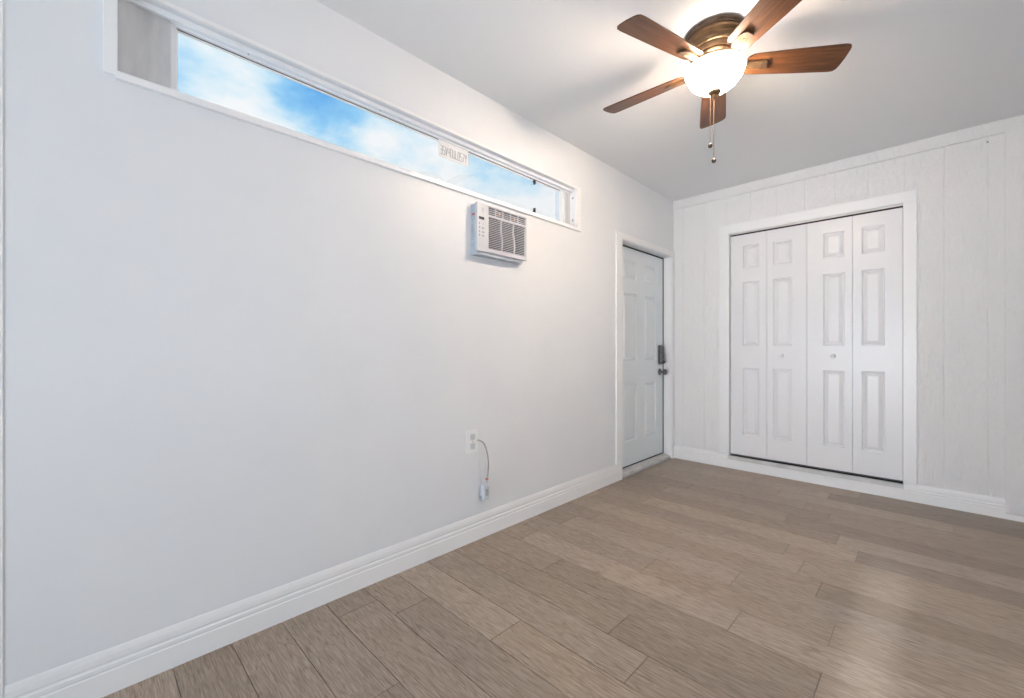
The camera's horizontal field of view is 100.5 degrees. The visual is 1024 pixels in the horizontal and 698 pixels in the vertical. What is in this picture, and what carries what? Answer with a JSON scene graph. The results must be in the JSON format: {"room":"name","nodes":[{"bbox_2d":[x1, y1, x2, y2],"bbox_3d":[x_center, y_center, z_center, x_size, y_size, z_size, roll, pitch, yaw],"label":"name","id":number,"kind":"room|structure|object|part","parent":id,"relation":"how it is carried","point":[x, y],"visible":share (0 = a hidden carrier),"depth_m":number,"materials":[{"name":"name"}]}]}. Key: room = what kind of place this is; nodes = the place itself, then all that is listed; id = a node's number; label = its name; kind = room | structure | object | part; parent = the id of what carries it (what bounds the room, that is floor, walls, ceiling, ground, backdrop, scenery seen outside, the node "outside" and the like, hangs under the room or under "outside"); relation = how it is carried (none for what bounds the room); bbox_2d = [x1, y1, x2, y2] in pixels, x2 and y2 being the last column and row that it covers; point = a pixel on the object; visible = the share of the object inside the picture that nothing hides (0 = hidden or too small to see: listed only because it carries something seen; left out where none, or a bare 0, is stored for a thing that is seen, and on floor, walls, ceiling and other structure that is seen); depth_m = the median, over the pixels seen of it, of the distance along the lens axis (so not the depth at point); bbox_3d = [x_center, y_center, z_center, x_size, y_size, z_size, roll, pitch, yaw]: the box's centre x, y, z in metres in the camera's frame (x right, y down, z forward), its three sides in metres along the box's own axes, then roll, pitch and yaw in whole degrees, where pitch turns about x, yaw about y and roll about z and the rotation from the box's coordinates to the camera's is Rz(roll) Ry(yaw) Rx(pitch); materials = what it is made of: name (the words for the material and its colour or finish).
{"room":"empty bedroom","nodes":[
{"label":"empty bedroom","id":0,"kind":"room"},
{"bbox_2d":[3,0,673,697],"bbox_3d":[-0.573,-0.189,2.204,0.160,2.600,6.125,0,0,45],"label":"wall","id":1,"kind":"structure","parent":0,"point":[242,360],"depth_m":1.64,"materials":[{"name":"paint"}]},
{"bbox_2d":[0,0,2,697],"bbox_3d":[-1.477,-0.189,1.176,0.002,2.600,0.092,0,0,45],"label":"trim","id":2,"kind":"structure","parent":1,"relation":"attached to","point":[1,1],"depth_m":1.21,"materials":[{"name":"white paint"}]},
{"bbox_2d":[4,463,621,697],"bbox_3d":[-0.256,1.036,2.405,0.007,0.150,3.367,0,0,45],"label":"baseboard","id":3,"kind":"structure","parent":1,"relation":"attached to","point":[101,674],"depth_m":1.68,"materials":[{"name":"white paint"}]},
{"bbox_2d":[103,0,580,231],"bbox_3d":[-0.427,-1.059,2.294,0.111,0.380,2.565,0,0,45],"label":"window","id":4,"kind":"structure","parent":1,"relation":"in","point":[140,38],"depth_m":1.63,"materials":[{"name":"white paint"}]},
{"bbox_2d":[439,139,467,166],"bbox_3d":[-0.328,-1.101,2.401,0.002,0.096,0.209,0,0,45],"label":"sticker","id":5,"kind":"object","parent":4,"relation":"attached to","point":[448,151],"visible":1,"depth_m":2.40,"materials":[{"name":"paper"}]},
{"bbox_2d":[466,429,477,453],"bbox_3d":[-0.226,0.531,2.434,0.009,0.128,0.085,0,0,45],"label":"wall outlet","id":6,"kind":"object","parent":1,"relation":"attached to","point":[472,435],"visible":1,"depth_m":2.43,"materials":[{"name":"white paint"}]},
{"bbox_2d":[470,443,474,449],"bbox_3d":[-0.225,0.558,2.432,0.004,0.034,0.035,0,0,45],"label":"receptacle","id":7,"kind":"object","parent":6,"relation":"attached to","point":[472,445],"depth_m":2.43,"materials":[{"name":"white plastic"}]},
{"bbox_2d":[470,434,474,439],"bbox_3d":[-0.225,0.505,2.432,0.004,0.034,0.035,0,0,45],"label":"receptacle","id":8,"kind":"object","parent":6,"relation":"attached to","point":[472,436],"depth_m":2.43,"materials":[{"name":"white plastic"}]},
{"bbox_2d":[477,439,488,499],"bbox_3d":[-0.164,0.700,2.467,0.042,0.351,0.071,0,0,45],"label":"power cord","id":9,"kind":"object","parent":1,"relation":"attached to","point":[484,488],"visible":1,"depth_m":2.46,"materials":[{"name":"white plastic"}]},
{"bbox_2d":[471,202,526,263],"bbox_3d":[-0.072,-0.679,2.553,0.061,0.292,0.410,0,0,45],"label":"air conditioner","id":10,"kind":"object","parent":1,"relation":"attached to","point":[498,234],"visible":1,"depth_m":2.51,"materials":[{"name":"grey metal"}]},
{"bbox_2d":[489,208,523,254],"bbox_3d":[-0.043,-0.695,2.576,0.028,0.240,0.310,0,0,45],"label":"grille","id":11,"kind":"object","parent":10,"relation":"attached to","point":[506,228],"depth_m":2.55,"materials":[{"name":"white plastic"}]},
{"bbox_2d":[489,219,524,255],"bbox_3d":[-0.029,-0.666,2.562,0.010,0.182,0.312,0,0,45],"label":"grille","id":12,"kind":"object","parent":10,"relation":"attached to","point":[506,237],"depth_m":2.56,"materials":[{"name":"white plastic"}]},
{"bbox_2d":[622,245,666,468],"bbox_3d":[1.224,0.073,3.986,0.118,1.983,0.934,0,0,45],"label":"entry door","id":13,"kind":"structure","parent":1,"relation":"in","point":[644,371],"depth_m":4.02,"materials":[{"name":"white paint"}]},
{"bbox_3d":[1.505,0.233,4.241,0.076,0.066,0.066,0,0,45],"label":"door knob","id":14,"kind":"part","parent":13,"relation":"part of","materials":[{"name":"black metal"}]},
{"bbox_2d":[616,231,674,464],"bbox_3d":[1.204,0.067,3.973,0.154,2.088,1.108,0,0,45],"label":"trim","id":15,"kind":"structure","parent":1,"relation":"attached to","point":[669,258],"depth_m":4.27,"materials":[{"name":"white paint"}]},
{"bbox_2d":[102,458,1023,697],"bbox_3d":[0.603,1.155,1.039,3.550,0.100,6.125,0,0,45],"label":"floor","id":16,"kind":"structure","parent":0,"point":[675,577],"depth_m":1.81,"materials":[{"name":"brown wood"}]},
{"bbox_2d":[622,453,670,478],"bbox_3d":[1.221,1.088,3.989,0.136,0.046,0.933,0,0,45],"label":"threshold","id":17,"kind":"object","parent":16,"relation":"on","point":[638,467],"visible":0.62,"depth_m":3.94,"materials":[{"name":"wood"}]},
{"bbox_2d":[316,0,1023,200],"bbox_3d":[0.917,-1.549,1.214,3.670,0.120,7.135,0,0,45],"label":"ceiling","id":18,"kind":"structure","parent":0,"point":[913,70],"depth_m":2.32,"materials":[{"name":"white paint"}]},
{"bbox_2d":[603,0,851,162],"bbox_3d":[0.932,-1.187,2.047,1.070,0.604,1.114,0,0,45],"label":"ceiling fan","id":19,"kind":"object","parent":18,"relation":"hanging from","point":[712,48],"visible":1,"depth_m":1.94,"materials":[{"name":"brown wood"}]},
{"bbox_3d":[0.701,-1.339,2.262,0.439,0.006,0.144,0,14,42],"label":"fan blade","id":20,"kind":"part","parent":19,"relation":"part of","materials":[{"name":"brown wood"}]},
{"bbox_3d":[0.655,-1.339,1.848,0.439,0.006,0.144,0,14,-30],"label":"fan blade","id":21,"kind":"part","parent":19,"relation":"part of","materials":[{"name":"brown wood"}]},
{"bbox_3d":[1.109,-1.339,2.346,0.144,0.006,0.439,-15,-6,24],"label":"fan blade","id":22,"kind":"part","parent":19,"relation":"part of","materials":[{"name":"brown wood"}]},
{"bbox_3d":[0.963,-1.265,2.023,0.254,0.100,0.254,0,0,45],"label":"lamp shade","id":23,"kind":"part","parent":19,"relation":"part of","materials":[{"name":"white glass"}]},
{"bbox_3d":[1.024,-1.339,1.674,0.144,0.006,0.439,14,-2,-10],"label":"fan blade","id":24,"kind":"part","parent":19,"relation":"part of","materials":[{"name":"brown wood"}]},
{"bbox_3d":[1.315,-1.339,1.985,0.439,0.006,0.144,0,-14,6],"label":"fan blade","id":25,"kind":"part","parent":19,"relation":"part of","materials":[{"name":"brown wood"}]},
{"bbox_2d":[733,454,900,481],"bbox_3d":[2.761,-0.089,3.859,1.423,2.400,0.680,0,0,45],"label":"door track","id":26,"kind":"structure","parent":0,"point":[733,454],"depth_m":3.59,"materials":[{"name":"metal"}]},
{"bbox_2d":[674,133,1021,515],"bbox_3d":[2.928,-0.189,3.130,3.510,2.600,0.120,0,0,45],"label":"wall","id":27,"kind":"structure","parent":0,"point":[960,187],"depth_m":2.98,"materials":[{"name":"white paint"}]},
{"bbox_2d":[731,231,766,458],"bbox_3d":[2.150,-0.031,3.869,0.296,2.011,0.030,0,0,45],"label":"bifold door","id":28,"kind":"structure","parent":27,"relation":"in","point":[748,251],"depth_m":3.85,"materials":[{"name":"white paint"}]},
{"bbox_2d":[728,455,903,488],"bbox_3d":[2.429,1.005,3.528,1.202,0.032,0.022,0,0,45],"label":"sill","id":29,"kind":"structure","parent":27,"relation":"attached to","point":[785,466],"depth_m":3.45,"materials":[{"name":"wood"}]},
{"bbox_2d":[730,204,902,235],"bbox_3d":[2.459,-1.050,3.554,1.186,0.022,0.049,0,0,45],"label":"closet track","id":30,"kind":"object","parent":27,"relation":"attached to","point":[898,204],"visible":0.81,"depth_m":3.46,"materials":[{"name":"metal"}]},
{"bbox_2d":[767,224,806,464],"bbox_3d":[2.347,-0.031,3.646,0.292,2.011,0.068,0,0,45],"label":"bifold door","id":31,"kind":"structure","parent":30,"relation":"hanging from","point":[786,247],"depth_m":3.64,"materials":[{"name":"white paint"}]},
{"bbox_2d":[807,216,852,472],"bbox_3d":[2.557,-0.031,3.438,0.295,2.011,0.068,0,0,45],"label":"bifold door","id":32,"kind":"structure","parent":30,"relation":"hanging from","point":[829,242],"depth_m":3.44,"materials":[{"name":"white paint"}]},
{"bbox_2d":[731,206,902,483],"bbox_3d":[2.460,-0.024,3.555,1.185,2.060,0.059,0,0,45],"label":"lining","id":33,"kind":"object","parent":27,"relation":"attached to","point":[852,215],"visible":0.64,"depth_m":3.49,"materials":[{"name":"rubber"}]},
{"bbox_2d":[719,189,916,484],"bbox_3d":[2.467,-0.068,3.569,1.344,2.146,0.126,0,0,45],"label":"trim","id":34,"kind":"structure","parent":27,"relation":"attached to","point":[908,199],"depth_m":3.18,"materials":[{"name":"white paint"}]},
{"bbox_2d":[673,119,1004,209],"bbox_3d":[2.420,-1.447,3.544,2.206,0.084,0.014,0,0,45],"label":"trim","id":35,"kind":"structure","parent":27,"relation":"attached to","point":[997,127],"depth_m":3.29,"materials":[{"name":"white paint"}]},
{"bbox_2d":[671,445,1023,521],"bbox_3d":[2.650,1.044,3.283,2.900,0.135,0.054,0,0,45],"label":"baseboard","id":36,"kind":"structure","parent":27,"relation":"attached to","point":[956,500],"depth_m":3.20,"materials":[{"name":"white paint"}]},
{"bbox_2d":[853,208,902,480],"bbox_3d":[2.780,-0.031,3.245,0.290,2.011,0.030,0,0,45],"label":"bifold door","id":37,"kind":"structure","parent":27,"relation":"in","point":[877,236],"depth_m":3.23,"materials":[{"name":"white paint"}]},
{"bbox_2d":[1005,114,1023,515],"bbox_3d":[3.396,-0.212,2.576,0.544,2.553,0.015,0,0,45],"label":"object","id":38,"kind":"structure","parent":27,"relation":"attached to","point":[1014,126],"depth_m":2.73,"materials":[{"name":"white paint"}]}
]}

